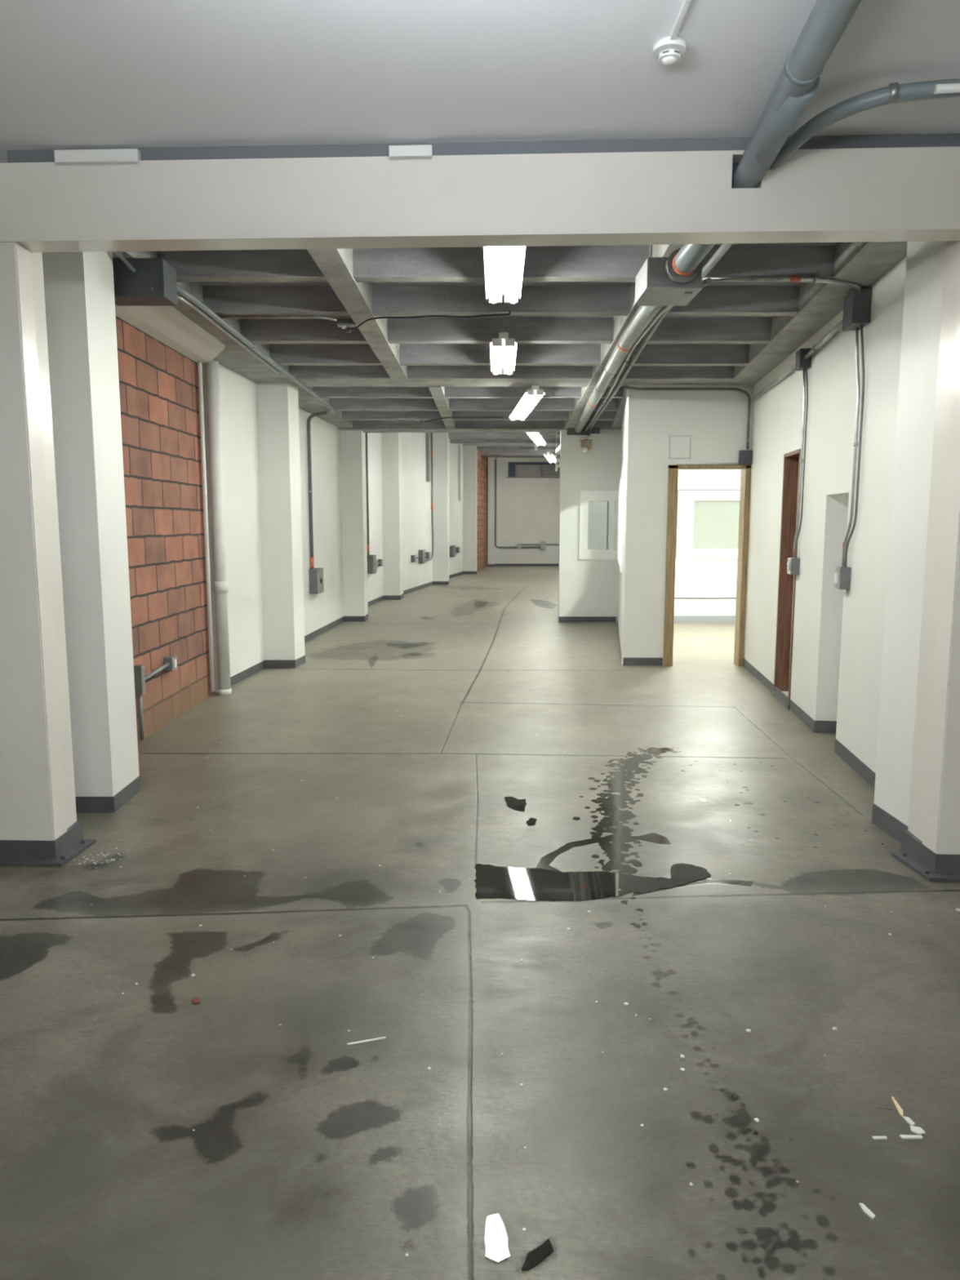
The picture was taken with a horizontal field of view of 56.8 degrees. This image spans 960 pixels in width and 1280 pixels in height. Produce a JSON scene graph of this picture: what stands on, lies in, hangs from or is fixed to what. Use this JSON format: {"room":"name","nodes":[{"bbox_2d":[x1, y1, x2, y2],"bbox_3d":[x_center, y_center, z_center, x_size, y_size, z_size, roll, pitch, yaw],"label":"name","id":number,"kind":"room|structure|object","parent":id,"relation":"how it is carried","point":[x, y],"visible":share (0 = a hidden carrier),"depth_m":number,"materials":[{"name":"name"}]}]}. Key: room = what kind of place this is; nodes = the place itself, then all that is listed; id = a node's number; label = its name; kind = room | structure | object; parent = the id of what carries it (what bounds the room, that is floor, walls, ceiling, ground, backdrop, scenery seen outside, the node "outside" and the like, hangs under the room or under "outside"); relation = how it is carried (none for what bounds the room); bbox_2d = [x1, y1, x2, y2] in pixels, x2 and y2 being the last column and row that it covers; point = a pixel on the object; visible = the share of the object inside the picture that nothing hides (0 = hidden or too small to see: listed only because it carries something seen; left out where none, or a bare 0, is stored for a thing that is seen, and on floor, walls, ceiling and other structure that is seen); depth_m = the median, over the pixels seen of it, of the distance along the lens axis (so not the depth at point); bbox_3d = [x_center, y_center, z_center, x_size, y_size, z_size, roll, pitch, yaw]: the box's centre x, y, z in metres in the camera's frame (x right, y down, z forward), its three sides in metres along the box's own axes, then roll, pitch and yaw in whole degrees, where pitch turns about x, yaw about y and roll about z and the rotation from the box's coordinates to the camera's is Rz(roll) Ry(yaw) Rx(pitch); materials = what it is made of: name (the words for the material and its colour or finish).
{"room":"empty industrial basement","nodes":[
{"label":"empty industrial basement","id":0,"kind":"room"},
{"bbox_2d":[0,150,8,163],"bbox_3d":[0.000,-2.168,3.638,7.800,0.450,0.120,0,7,0],"label":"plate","id":1,"kind":"structure","parent":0,"point":[3,153],"depth_m":3.60,"materials":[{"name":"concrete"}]},
{"bbox_2d":[7,133,959,162],"bbox_3d":[0.000,-1.953,3.576,7.210,0.060,0.100,0,7,2],"label":"trim","id":2,"kind":"structure","parent":1,"relation":"attached to","point":[950,140],"depth_m":3.52,"materials":[{"name":"grey metal"}]},
{"bbox_2d":[115,316,214,742],"bbox_3d":[-2.453,-0.775,6.277,0.215,2.900,2.911,0,7,0],"label":"brick wall","id":3,"kind":"structure","parent":0,"point":[158,384],"depth_m":6.64,"materials":[{"name":"brick"}]},
{"bbox_2d":[133,664,145,695],"bbox_3d":[-2.321,0.272,6.057,0.057,0.200,0.060,0,7,0],"label":"junction box","id":4,"kind":"object","parent":3,"relation":"attached to","point":[139,669],"visible":0.92,"depth_m":6.03,"materials":[{"name":"grey paint"}]},
{"bbox_2d":[137,694,144,740],"bbox_3d":[-2.325,0.530,6.091,0.026,0.320,0.026,3,8,22],"label":"conduit","id":5,"kind":"object","parent":3,"relation":"attached to","point":[140,697],"visible":1,"depth_m":6.08,"materials":[{"name":"metal"}]},
{"bbox_2d":[144,662,169,680],"bbox_3d":[-2.320,0.228,6.354,0.028,0.058,0.502,0,7,0],"label":"conduit","id":6,"kind":"object","parent":3,"relation":"attached to","point":[166,664],"visible":0.81,"depth_m":6.35,"materials":[{"name":"metal"}]},
{"bbox_2d":[115,304,225,364],"bbox_3d":[-2.195,-2.173,6.094,0.410,0.080,2.910,0,7,0],"label":"lintel","id":7,"kind":"object","parent":3,"relation":"on","point":[166,325],"visible":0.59,"depth_m":6.27,"materials":[{"name":"white paint"}]},
{"bbox_2d":[163,655,177,671],"bbox_3d":[-2.314,0.174,6.649,0.075,0.100,0.100,0,7,0],"label":"outlet box","id":8,"kind":"object","parent":3,"relation":"attached to","point":[171,660],"visible":1,"depth_m":6.61,"materials":[{"name":"grey paint"}]},
{"bbox_2d":[197,362,214,691],"bbox_3d":[-2.325,-0.927,7.544,0.033,2.770,0.033,3,8,22],"label":"conduit","id":9,"kind":"object","parent":3,"relation":"attached to","point":[199,364],"visible":1,"depth_m":7.53,"materials":[{"name":"metal"}]},
{"bbox_2d":[202,364,218,693],"bbox_3d":[-2.360,-0.970,7.760,0.120,2.900,0.080,0,7,0],"label":"trim","id":10,"kind":"structure","parent":3,"relation":"attached to","point":[204,371],"depth_m":7.71,"materials":[{"name":"white paint"}]},
{"bbox_2d":[218,364,265,676],"bbox_3d":[-2.387,-1.060,8.445,0.200,2.900,1.313,0,8,4],"label":"wall","id":11,"kind":"structure","parent":0,"point":[237,393],"depth_m":8.51,"materials":[{"name":"white paint"}]},
{"bbox_2d":[230,659,265,685],"bbox_3d":[-2.285,0.336,8.622,0.004,0.085,1.313,0,8,4],"label":"baseboard","id":12,"kind":"structure","parent":11,"relation":"attached to","point":[241,676],"depth_m":8.70,"materials":[{"name":"grey paint"}]},
{"bbox_2d":[298,408,343,635],"bbox_3d":[-2.295,-1.455,11.448,0.200,2.900,4.075,0,8,3],"label":"wall","id":13,"kind":"structure","parent":0,"point":[322,609],"depth_m":12.20,"materials":[{"name":"white paint"}]},
{"bbox_2d":[308,568,324,594],"bbox_3d":[-2.130,-0.774,11.595,0.125,0.320,0.340,0,8,3],"label":"switch box","id":14,"kind":"object","parent":13,"relation":"attached to","point":[315,575],"visible":0.98,"depth_m":11.44,"materials":[{"name":"grey paint"}]},
{"bbox_2d":[306,410,329,568],"bbox_3d":[-2.021,-1.863,11.205,0.058,1.972,0.467,-7,10,-44],"label":"conduit","id":15,"kind":"object","parent":13,"relation":"attached to","point":[326,412],"visible":1,"depth_m":11.32,"materials":[{"name":"metal"}]},
{"bbox_2d":[304,616,344,643],"bbox_3d":[-2.193,-0.059,11.627,0.004,0.085,4.075,0,8,3],"label":"baseboard","id":16,"kind":"structure","parent":13,"relation":"attached to","point":[334,624],"depth_m":12.26,"materials":[{"name":"grey paint"}]},
{"bbox_2d":[364,432,383,602],"bbox_3d":[-2.152,-2.429,15.595,0.200,3.750,3.473,1,8,5],"label":"wall","id":17,"kind":"structure","parent":0,"point":[375,580],"depth_m":16.65,"materials":[{"name":"white paint"}]},
{"bbox_2d":[364,432,369,556],"bbox_3d":[-1.997,-2.823,15.713,0.040,2.700,0.040,3,8,22],"label":"conduit","id":18,"kind":"object","parent":17,"relation":"attached to","point":[366,433],"visible":0.79,"depth_m":15.73,"materials":[{"name":"metal"}]},
{"bbox_2d":[367,555,376,573],"bbox_3d":[-1.961,-1.370,16.053,0.127,0.330,0.300,1,8,5],"label":"switch box","id":19,"kind":"object","parent":17,"relation":"attached to","point":[371,560],"visible":0.87,"depth_m":15.92,"materials":[{"name":"grey paint"}]},
{"bbox_2d":[401,432,432,591],"bbox_3d":[-1.538,-2.972,19.721,0.200,3.750,3.792,1,8,8],"label":"wall","id":20,"kind":"structure","parent":0,"point":[416,491],"depth_m":19.74,"materials":[{"name":"white paint"}]},
{"bbox_2d":[403,581,432,595],"bbox_3d":[-1.438,-1.153,19.945,0.004,0.085,3.792,1,8,8],"label":"baseboard","id":21,"kind":"structure","parent":20,"relation":"attached to","point":[412,589],"depth_m":20.05,"materials":[{"name":"grey paint"}]},
{"bbox_2d":[425,432,431,481],"bbox_3d":[-1.209,-4.350,20.804,0.080,1.250,0.200,1,8,8],"label":"duct","id":22,"kind":"object","parent":20,"relation":"attached to","point":[428,435],"visible":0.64,"depth_m":20.74,"materials":[{"name":"metal"}]},
{"bbox_2d":[425,432,434,561],"bbox_3d":[-1.222,-3.386,20.739,0.061,3.095,1.239,1,8,8],"label":"conduit","id":23,"kind":"object","parent":20,"relation":"attached to","point":[432,485],"visible":0.95,"depth_m":21.21,"materials":[{"name":"metal"}]},
{"bbox_2d":[448,439,462,575],"bbox_3d":[-0.918,-3.575,24.308,0.200,3.750,3.755,1,8,10],"label":"wall","id":24,"kind":"structure","parent":0,"point":[455,506],"depth_m":24.94,"materials":[{"name":"white paint"}]},
{"bbox_2d":[458,443,462,500],"bbox_3d":[-0.547,-4.864,25.476,0.060,1.700,0.300,1,8,10],"label":"duct","id":25,"kind":"object","parent":24,"relation":"attached to","point":[460,445],"visible":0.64,"depth_m":25.38,"materials":[{"name":"white paint"}]},
{"bbox_2d":[0,566,959,1279],"bbox_3d":[-0.125,-0.440,14.844,12.150,0.001,35.950,0,7,0],"label":"floor","id":26,"kind":"structure","parent":0,"point":[309,1154],"depth_m":2.84,"materials":[{"name":"concrete"}]},
{"bbox_2d":[0,241,96,866],"bbox_3d":[-2.059,-0.486,3.885,0.482,2.950,0.342,0,7,0],"label":"column","id":27,"kind":"structure","parent":26,"relation":"on","point":[39,825],"depth_m":3.86,"materials":[{"name":"white paint"}]},
{"bbox_2d":[0,146,959,252],"bbox_3d":[0.000,-1.773,3.595,7.413,0.302,0.150,0,7,2],"label":"beam","id":28,"kind":"structure","parent":27,"relation":"on","point":[865,194],"depth_m":3.53,"materials":[{"name":"white paint"}]},
{"bbox_2d":[53,148,140,165],"bbox_3d":[-1.540,-1.944,3.622,0.345,0.060,0.120,0,7,2],"label":"strip","id":29,"kind":"object","parent":28,"relation":"on","point":[131,155],"visible":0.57,"depth_m":3.56,"materials":[{"name":"white plastic"}]},
{"bbox_2d":[388,144,432,159],"bbox_3d":[-0.275,-1.935,3.570,0.170,0.055,0.127,0,7,0],"label":"strip","id":30,"kind":"object","parent":28,"relation":"on","point":[426,150],"visible":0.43,"depth_m":3.51,"materials":[{"name":"white plastic"}]},
{"bbox_2d":[41,251,141,812],"bbox_3d":[-2.180,-0.759,4.622,0.539,3.300,0.392,0,7,0],"label":"pillar","id":31,"kind":"structure","parent":26,"relation":"on","point":[79,286],"depth_m":4.53,"materials":[{"name":"white paint"}]},
{"bbox_2d":[205,360,231,695],"bbox_3d":[-2.255,-0.932,7.664,0.120,2.850,0.120,0,7,0],"label":"drainpipe","id":32,"kind":"object","parent":26,"relation":"on","point":[220,583],"visible":0.97,"depth_m":7.62,"materials":[{"name":"grey metal"}]},
{"bbox_2d":[256,382,305,667],"bbox_3d":[-2.155,-1.167,9.257,0.531,2.900,0.348,0,7,0],"label":"pillar","id":33,"kind":"structure","parent":26,"relation":"on","point":[277,403],"depth_m":9.12,"materials":[{"name":"white paint"}]},
{"bbox_2d":[340,430,368,622],"bbox_3d":[-2.034,-2.172,13.638,0.533,3.750,0.478,0,7,0],"label":"pillar","id":34,"kind":"structure","parent":26,"relation":"on","point":[353,455],"depth_m":13.48,"materials":[{"name":"white paint"}]},
{"bbox_2d":[381,432,403,599],"bbox_3d":[-1.828,-2.690,17.574,0.544,3.750,0.558,0,7,0],"label":"pillar","id":35,"kind":"structure","parent":26,"relation":"on","point":[391,442],"depth_m":17.36,"materials":[{"name":"white paint"}]},
{"bbox_2d":[432,432,448,584],"bbox_3d":[-1.068,-3.273,22.011,0.584,3.750,0.908,0,7,0],"label":"pillar","id":36,"kind":"structure","parent":26,"relation":"on","point":[440,440],"depth_m":21.57,"materials":[{"name":"white paint"}]},
{"bbox_2d":[462,445,477,573],"bbox_3d":[-0.393,-3.860,26.473,0.614,3.750,0.708,0,7,0],"label":"pillar","id":37,"kind":"structure","parent":26,"relation":"on","point":[469,452],"depth_m":26.12,"materials":[{"name":"white paint"}]},
{"bbox_2d":[487,457,494,566],"bbox_3d":[0.387,-4.434,30.835,0.234,3.750,0.308,0,7,0],"label":"pillar","id":38,"kind":"structure","parent":26,"relation":"on","point":[491,499],"depth_m":30.71,"materials":[{"name":"white paint"}]},
{"bbox_2d":[484,1213,510,1262],"bbox_3d":[0.035,1.264,1.879,0.053,0.002,0.130,0,7,0],"label":"paper scrap","id":39,"kind":"object","parent":26,"relation":"on","point":[495,1238],"visible":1,"depth_m":1.87,"materials":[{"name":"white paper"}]},
{"bbox_2d":[504,796,526,811],"bbox_3d":[0.193,0.883,4.782,0.118,0.002,0.257,0,7,0],"label":"debris","id":40,"kind":"object","parent":26,"relation":"on","point":[516,804],"visible":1,"depth_m":4.78,"materials":[{"name":"black plastic"}]},
{"bbox_2d":[73,670,959,1185],"bbox_3d":[0.012,0.777,5.570,3.734,0.006,7.147,0,7,0],"label":"crumbs","id":41,"kind":"object","parent":26,"relation":"on","point":[748,1030],"visible":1,"depth_m":3.09,"materials":[{"name":"grey"}]},
{"bbox_2d":[521,1238,554,1271],"bbox_3d":[0.119,1.270,1.833,0.098,0.002,0.033,-6,10,-39],"label":"debris","id":42,"kind":"object","parent":26,"relation":"on","point":[538,1255],"visible":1,"depth_m":1.83,"materials":[{"name":"black plastic"}]},
{"bbox_2d":[473,863,711,901],"bbox_3d":[0.483,1.019,3.748,1.018,0.002,0.397,0,7,0],"label":"puddle","id":43,"kind":"object","parent":26,"relation":"on","point":[532,884],"visible":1,"depth_m":3.72,"materials":[{"name":"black liquid"}]},
{"bbox_2d":[871,240,946,843],"bbox_3d":[2.341,-0.690,4.092,0.719,3.300,0.434,0,7,0],"label":"pillar","id":44,"kind":"structure","parent":26,"relation":"on","point":[925,260],"depth_m":4.12,"materials":[{"name":"white paint"}]},
{"bbox_2d":[890,240,959,881],"bbox_3d":[2.087,-0.465,3.725,0.427,2.950,0.370,0,7,0],"label":"column","id":45,"kind":"structure","parent":26,"relation":"on","point":[931,843],"depth_m":3.77,"materials":[{"name":"white paint"}]},
{"bbox_2d":[0,0,959,150],"bbox_3d":[0.000,-1.601,0.208,7.800,0.120,6.830,0,7,0],"label":"ceiling","id":46,"kind":"structure","parent":0,"point":[74,74],"depth_m":2.96,"materials":[{"name":"white paint"}]},
{"bbox_2d":[653,35,686,66],"bbox_3d":[0.600,-1.854,2.812,0.104,0.057,0.104,0,7,0],"label":"smoke detector","id":47,"kind":"object","parent":46,"relation":"attached to","point":[668,52],"visible":1,"depth_m":2.79,"materials":[{"name":"white plastic"}]},
{"bbox_2d":[670,0,691,39],"bbox_3d":[0.598,-1.706,1.526,0.015,0.015,2.470,0,7,0],"label":"raceway","id":48,"kind":"object","parent":46,"relation":"attached to","point":[686,3],"visible":1,"depth_m":2.65,"materials":[{"name":"white plastic"}]},
{"bbox_2d":[665,0,861,284],"bbox_3d":[0.996,-1.729,3.130,0.241,0.348,2.272,0,7,0],"label":"pipe","id":49,"kind":"object","parent":46,"relation":"attached to","point":[798,81],"visible":0.82,"depth_m":2.91,"materials":[{"name":"grey metal"}]},
{"bbox_2d":[768,78,959,169],"bbox_3d":[2.300,-1.833,3.049,2.569,0.123,0.528,2,8,12],"label":"pipe","id":50,"kind":"object","parent":46,"relation":"attached to","point":[895,92],"visible":0.91,"depth_m":3.04,"materials":[{"name":"metal"}]},
{"bbox_2d":[476,449,488,571],"bbox_3d":[-0.040,-4.181,28.912,0.200,3.750,4.221,1,8,6],"label":"wall","id":51,"kind":"structure","parent":0,"point":[482,460],"depth_m":28.95,"materials":[{"name":"brick"}]},
{"bbox_2d":[448,432,559,457],"bbox_3d":[0.850,-4.922,22.278,7.100,0.750,17.740,0,7,0],"label":"ceiling","id":52,"kind":"structure","parent":0,"point":[496,445],"depth_m":25.34,"materials":[{"name":"grey concrete"}]},
{"bbox_2d":[526,432,546,444],"bbox_3d":[1.010,-3.907,15.827,0.200,0.700,1.960,1,8,9],"label":"lamp","id":53,"kind":"object","parent":52,"relation":"hanging from","point":[532,435],"visible":0.59,"depth_m":15.88,"materials":[{"name":"white"}]},
{"bbox_2d":[110,241,907,453],"bbox_3d":[1.150,-2.897,10.373,7.700,0.360,13.475,0,7,0],"label":"ceiling","id":54,"kind":"structure","parent":0,"point":[575,304],"depth_m":6.85,"materials":[{"name":"grey concrete"}]},
{"bbox_2d":[113,251,135,272],"bbox_3d":[-1.902,-1.981,4.402,0.037,0.141,0.654,1,8,10],"label":"conduit","id":55,"kind":"object","parent":54,"relation":"attached to","point":[118,254],"visible":0.2,"depth_m":4.64,"materials":[{"name":"metal"}]},
{"bbox_2d":[112,257,177,306],"bbox_3d":[-1.860,-1.948,4.844,0.340,0.200,0.226,0,7,0],"label":"junction box","id":56,"kind":"object","parent":54,"relation":"attached to","point":[153,282],"visible":0.7,"depth_m":4.75,"materials":[{"name":"metal"}]},
{"bbox_2d":[177,294,279,373],"bbox_3d":[-1.825,-2.208,6.552,0.049,0.098,3.232,0,7,-1],"label":"conduit","id":57,"kind":"object","parent":54,"relation":"attached to","point":[188,302],"visible":0.84,"depth_m":6.31,"materials":[{"name":"metal"}]},
{"bbox_2d":[177,284,337,413],"bbox_3d":[-1.779,-2.413,7.987,0.084,0.101,6.133,0,7,-1],"label":"conduit","id":58,"kind":"object","parent":54,"relation":"attached to","point":[180,291],"visible":0.98,"depth_m":6.64,"materials":[{"name":"metal"}]},
{"bbox_2d":[218,315,337,321],"bbox_3d":[-1.389,-2.189,6.023,0.823,0.022,0.086,-1,8,-5],"label":"conduit","id":59,"kind":"object","parent":54,"relation":"attached to","point":[318,317],"visible":0.96,"depth_m":6.01,"materials":[{"name":"metal"}]},
{"bbox_2d":[337,323,357,333],"bbox_3d":[-0.925,-2.176,6.199,0.130,0.058,0.060,0,7,0],"label":"bracket","id":60,"kind":"object","parent":54,"relation":"attached to","point":[343,326],"visible":0.98,"depth_m":6.18,"materials":[{"name":"metal"}]},
{"bbox_2d":[346,311,511,329],"bbox_3d":[-0.370,-2.166,5.993,1.155,0.076,0.133,2,8,12],"label":"cable","id":61,"kind":"object","parent":60,"relation":"hanging from","point":[509,313],"visible":1,"depth_m":5.95,"materials":[{"name":"grey plastic"}]},
{"bbox_2d":[489,315,517,374],"bbox_3d":[0.185,-2.370,7.101,0.200,0.292,1.280,0,7,1],"label":"lamp","id":62,"kind":"object","parent":54,"relation":"hanging from","point":[503,348],"visible":0.98,"depth_m":6.93,"materials":[{"name":"white plastic"}]},
{"bbox_2d":[483,246,525,303],"bbox_3d":[0.125,-2.042,4.603,0.200,0.292,1.280,0,7,1],"label":"lamp","id":63,"kind":"object","parent":54,"relation":"hanging from","point":[504,265],"visible":0.58,"depth_m":4.68,"materials":[{"name":"white plastic"}]},
{"bbox_2d":[508,385,545,420],"bbox_3d":[0.500,-2.676,9.717,0.200,0.368,1.560,-1,8,-5],"label":"lamp","id":64,"kind":"object","parent":54,"relation":"hanging from","point":[531,398],"visible":0.91,"depth_m":9.52,"materials":[{"name":"white"}]},
{"bbox_2d":[574,306,662,432],"bbox_3d":[1.200,-2.466,8.832,0.126,0.273,8.658,0,8,3],"label":"pipe","id":65,"kind":"object","parent":54,"relation":"attached to","point":[644,315],"visible":0.85,"depth_m":6.76,"materials":[{"name":"metal"}]},
{"bbox_2d":[585,277,711,431],"bbox_3d":[1.318,-2.477,8.844,0.137,0.154,8.630,0,8,3],"label":"conduit","id":66,"kind":"object","parent":54,"relation":"attached to","point":[707,281],"visible":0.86,"depth_m":6.82,"materials":[{"name":"metal"}]},
{"bbox_2d":[588,243,733,431],"bbox_3d":[1.359,-2.483,8.450,0.161,0.076,9.410,0,8,2],"label":"conduit","id":67,"kind":"object","parent":54,"relation":"attached to","point":[723,248],"visible":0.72,"depth_m":6.37,"materials":[{"name":"metal"}]},
{"bbox_2d":[633,244,702,306],"bbox_3d":[0.931,-1.931,4.396,0.270,0.458,0.348,0,7,0],"label":"box","id":68,"kind":"object","parent":54,"relation":"hanging from","point":[653,286],"visible":0.65,"depth_m":4.30,"materials":[{"name":"grey paint"}]},
{"bbox_2d":[701,275,861,293],"bbox_3d":[1.783,-2.042,5.121,1.064,0.099,0.194,-2,8,-13],"label":"conduit","id":69,"kind":"object","parent":54,"relation":"attached to","point":[815,278],"visible":0.91,"depth_m":5.06,"materials":[{"name":"metal"}]},
{"bbox_2d":[494,457,559,563],"bbox_3d":[2.235,-4.467,31.083,3.930,3.750,0.200,0,7,0],"label":"wall","id":70,"kind":"structure","parent":0,"point":[527,509],"depth_m":31.00,"materials":[{"name":"white paint"}]},
{"bbox_2d":[494,458,540,548],"bbox_3d":[1.356,-4.737,30.906,1.688,3.068,0.056,0,7,0],"label":"conduit","id":71,"kind":"object","parent":70,"relation":"attached to","point":[495,459],"visible":1,"depth_m":30.96,"materials":[{"name":"metal"}]},
{"bbox_2d":[494,563,558,566],"bbox_3d":[2.250,-2.639,31.220,3.500,0.090,0.005,0,7,0],"label":"baseboard","id":72,"kind":"structure","parent":70,"relation":"attached to","point":[495,564],"depth_m":31.22,"materials":[{"name":"grey paint"}]},
{"bbox_2d":[506,462,559,478],"bbox_3d":[1.915,-5.894,30.820,1.970,0.550,0.150,0,7,0],"label":"window","id":73,"kind":"structure","parent":70,"relation":"in","point":[521,470],"depth_m":30.81,"materials":[{"name":"black glass"}]},
{"bbox_2d":[617,390,626,649],"bbox_3d":[1.859,-1.445,11.372,0.100,2.900,4.101,1,8,8],"label":"wall","id":74,"kind":"structure","parent":0,"point":[623,450],"depth_m":10.49,"materials":[{"name":"white paint"}]},
{"bbox_2d":[617,466,624,572],"bbox_3d":[1.852,-1.527,11.341,0.130,1.170,2.929,1,8,8],"label":"window","id":75,"kind":"structure","parent":74,"relation":"in","point":[622,474],"depth_m":11.24,"materials":[{"name":"white"}]},
{"bbox_2d":[558,429,741,622],"bbox_3d":[3.203,-1.718,13.449,3.995,2.900,0.124,0,7,0],"label":"wall","id":76,"kind":"structure","parent":0,"point":[586,587],"depth_m":13.46,"materials":[{"name":"white paint"}]},
{"bbox_2d":[565,426,599,437],"bbox_3d":[1.525,-3.072,13.142,0.490,0.135,0.140,0,7,0],"label":"ceiling beam","id":77,"kind":"structure","parent":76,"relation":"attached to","point":[571,433],"depth_m":13.08,"materials":[{"name":"concrete"}]},
{"bbox_2d":[580,439,592,452],"bbox_3d":[1.580,-2.873,13.147,0.180,0.198,0.192,0,7,0],"label":"siren","id":78,"kind":"object","parent":76,"relation":"attached to","point":[586,444],"visible":1,"depth_m":13.07,"materials":[{"name":"beige plastic"}]},
{"bbox_2d":[578,490,618,559],"bbox_3d":[1.815,-1.731,13.411,0.630,1.025,0.115,0,7,0],"label":"electrical panel","id":79,"kind":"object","parent":76,"relation":"in","point":[598,509],"depth_m":13.40,"materials":[{"name":"white metal"}]},
{"bbox_2d":[673,615,735,622],"bbox_3d":[3.600,-0.323,13.572,2.800,0.100,0.004,0,7,0],"label":"baseboard","id":80,"kind":"structure","parent":76,"relation":"attached to","point":[677,618],"depth_m":13.57,"materials":[{"name":"grey paint"}]},
{"bbox_2d":[684,490,740,558],"bbox_3d":[3.860,-1.739,13.410,1.540,1.010,0.115,0,7,0],"label":"window","id":81,"kind":"structure","parent":76,"relation":"in","point":[711,517],"depth_m":13.40,"materials":[{"name":"white glass"}]},
{"bbox_2d":[621,384,754,665],"bbox_3d":[3.360,-1.174,9.306,3.680,2.900,0.120,0,7,0],"label":"wall","id":82,"kind":"structure","parent":0,"point":[716,421],"depth_m":9.16,"materials":[{"name":"white paint"}]},
{"bbox_2d":[622,657,662,665],"bbox_3d":[1.730,0.230,9.428,0.420,0.085,0.004,0,7,0],"label":"baseboard","id":83,"kind":"structure","parent":82,"relation":"attached to","point":[626,661],"depth_m":9.43,"materials":[{"name":"grey paint"}]},
{"bbox_2d":[669,435,690,458],"bbox_3d":[2.058,-1.983,9.132,0.215,0.230,0.014,0,7,0],"label":"blank plate","id":84,"kind":"object","parent":82,"relation":"attached to","point":[679,446],"visible":1,"depth_m":9.13,"materials":[{"name":"white paint"}]},
{"bbox_2d":[622,385,751,449],"bbox_3d":[2.103,-2.262,9.051,1.322,0.624,0.084,0,8,-3],"label":"conduit","id":85,"kind":"object","parent":82,"relation":"attached to","point":[748,440],"visible":1,"depth_m":9.01,"materials":[{"name":"metal"}]},
{"bbox_2d":[662,464,751,666],"bbox_3d":[2.368,-0.774,9.354,0.845,2.095,0.170,0,7,0],"label":"door frame","id":86,"kind":"structure","parent":82,"relation":"in","point":[745,475],"depth_m":9.28,"materials":[{"name":"brown wood"}]},
{"bbox_2d":[738,449,752,464],"bbox_3d":[2.735,-1.875,9.115,0.140,0.140,0.077,0,7,0],"label":"junction box","id":87,"kind":"object","parent":82,"relation":"attached to","point":[745,456],"visible":0.94,"depth_m":9.08,"materials":[{"name":"metal"}]},
{"bbox_2d":[743,257,906,773],"bbox_3d":[2.665,-0.874,6.833,0.340,2.950,4.857,1,8,7],"label":"wall","id":88,"kind":"structure","parent":0,"point":[837,642],"depth_m":6.21,"materials":[{"name":"white paint"}]},
{"bbox_2d":[752,364,795,399],"bbox_3d":[2.611,-2.277,7.844,0.044,0.044,2.076,1,8,7],"label":"conduit","id":89,"kind":"object","parent":88,"relation":"attached to","point":[792,369],"visible":0.83,"depth_m":7.82,"materials":[{"name":"metal"}]},
{"bbox_2d":[773,448,800,703],"bbox_3d":[2.698,-0.526,7.356,0.312,2.035,0.605,1,8,7],"label":"door","id":90,"kind":"structure","parent":88,"relation":"in","point":[791,470],"depth_m":7.61,"materials":[{"name":"brown wood"}]},
{"bbox_2d":[786,557,799,574],"bbox_3d":[2.470,-0.584,7.009,0.080,0.130,0.110,1,8,7],"label":"switch box","id":91,"kind":"object","parent":88,"relation":"attached to","point":[793,563],"visible":1,"depth_m":6.96,"materials":[{"name":"grey paint"}]},
{"bbox_2d":[792,368,805,557],"bbox_3d":[2.485,-1.362,6.900,0.031,1.461,0.091,0,7,0],"label":"conduit","id":92,"kind":"object","parent":88,"relation":"attached to","point":[804,370],"visible":0.93,"depth_m":6.86,"materials":[{"name":"metal"}]},
{"bbox_2d":[794,368,808,557],"bbox_3d":[2.474,-1.353,6.830,0.023,1.461,0.124,0,7,0],"label":"conduit","id":93,"kind":"object","parent":88,"relation":"attached to","point":[806,380],"visible":1,"depth_m":6.77,"materials":[{"name":"metal"}]},
{"bbox_2d":[795,348,811,370],"bbox_3d":[2.462,-2.135,6.765,0.087,0.140,0.150,1,8,7],"label":"junction box","id":94,"kind":"object","parent":88,"relation":"attached to","point":[801,364],"visible":0.95,"depth_m":6.70,"materials":[{"name":"metal"}]},
{"bbox_2d":[742,657,875,789],"bbox_3d":[2.647,0.524,7.174,0.304,0.090,4.555,1,8,7],"label":"baseboard","id":95,"kind":"structure","parent":88,"relation":"attached to","point":[859,766],"depth_m":6.40,"materials":[{"name":"grey paint"}]},
{"bbox_2d":[803,319,842,359],"bbox_3d":[2.377,-2.069,6.088,0.046,0.081,1.251,1,8,7],"label":"conduit","id":96,"kind":"object","parent":88,"relation":"attached to","point":[815,348],"visible":0.83,"depth_m":6.11,"materials":[{"name":"metal"}]},
{"bbox_2d":[834,566,851,589],"bbox_3d":[2.299,-0.394,5.642,0.080,0.140,0.110,1,8,7],"label":"switch box","id":97,"kind":"object","parent":88,"relation":"attached to","point":[842,575],"visible":0.98,"depth_m":5.59,"materials":[{"name":"grey paint"}]},
{"bbox_2d":[841,327,860,566],"bbox_3d":[2.304,-1.188,5.506,0.039,1.480,0.122,0,7,0],"label":"conduit","id":98,"kind":"object","parent":88,"relation":"attached to","point":[855,443],"visible":0.96,"depth_m":5.45,"materials":[{"name":"metal"}]},
{"bbox_2d":[844,324,864,567],"bbox_3d":[2.293,-1.180,5.437,0.031,1.481,0.155,0,8,3],"label":"conduit","id":99,"kind":"object","parent":88,"relation":"attached to","point":[860,325],"visible":1,"depth_m":5.37,"materials":[{"name":"metal"}]},
{"bbox_2d":[842,287,871,330],"bbox_3d":[2.278,-1.998,5.372,0.107,0.200,0.220,1,8,7],"label":"junction box","id":100,"kind":"object","parent":88,"relation":"attached to","point":[856,306],"visible":0.99,"depth_m":5.27,"materials":[{"name":"metal"}]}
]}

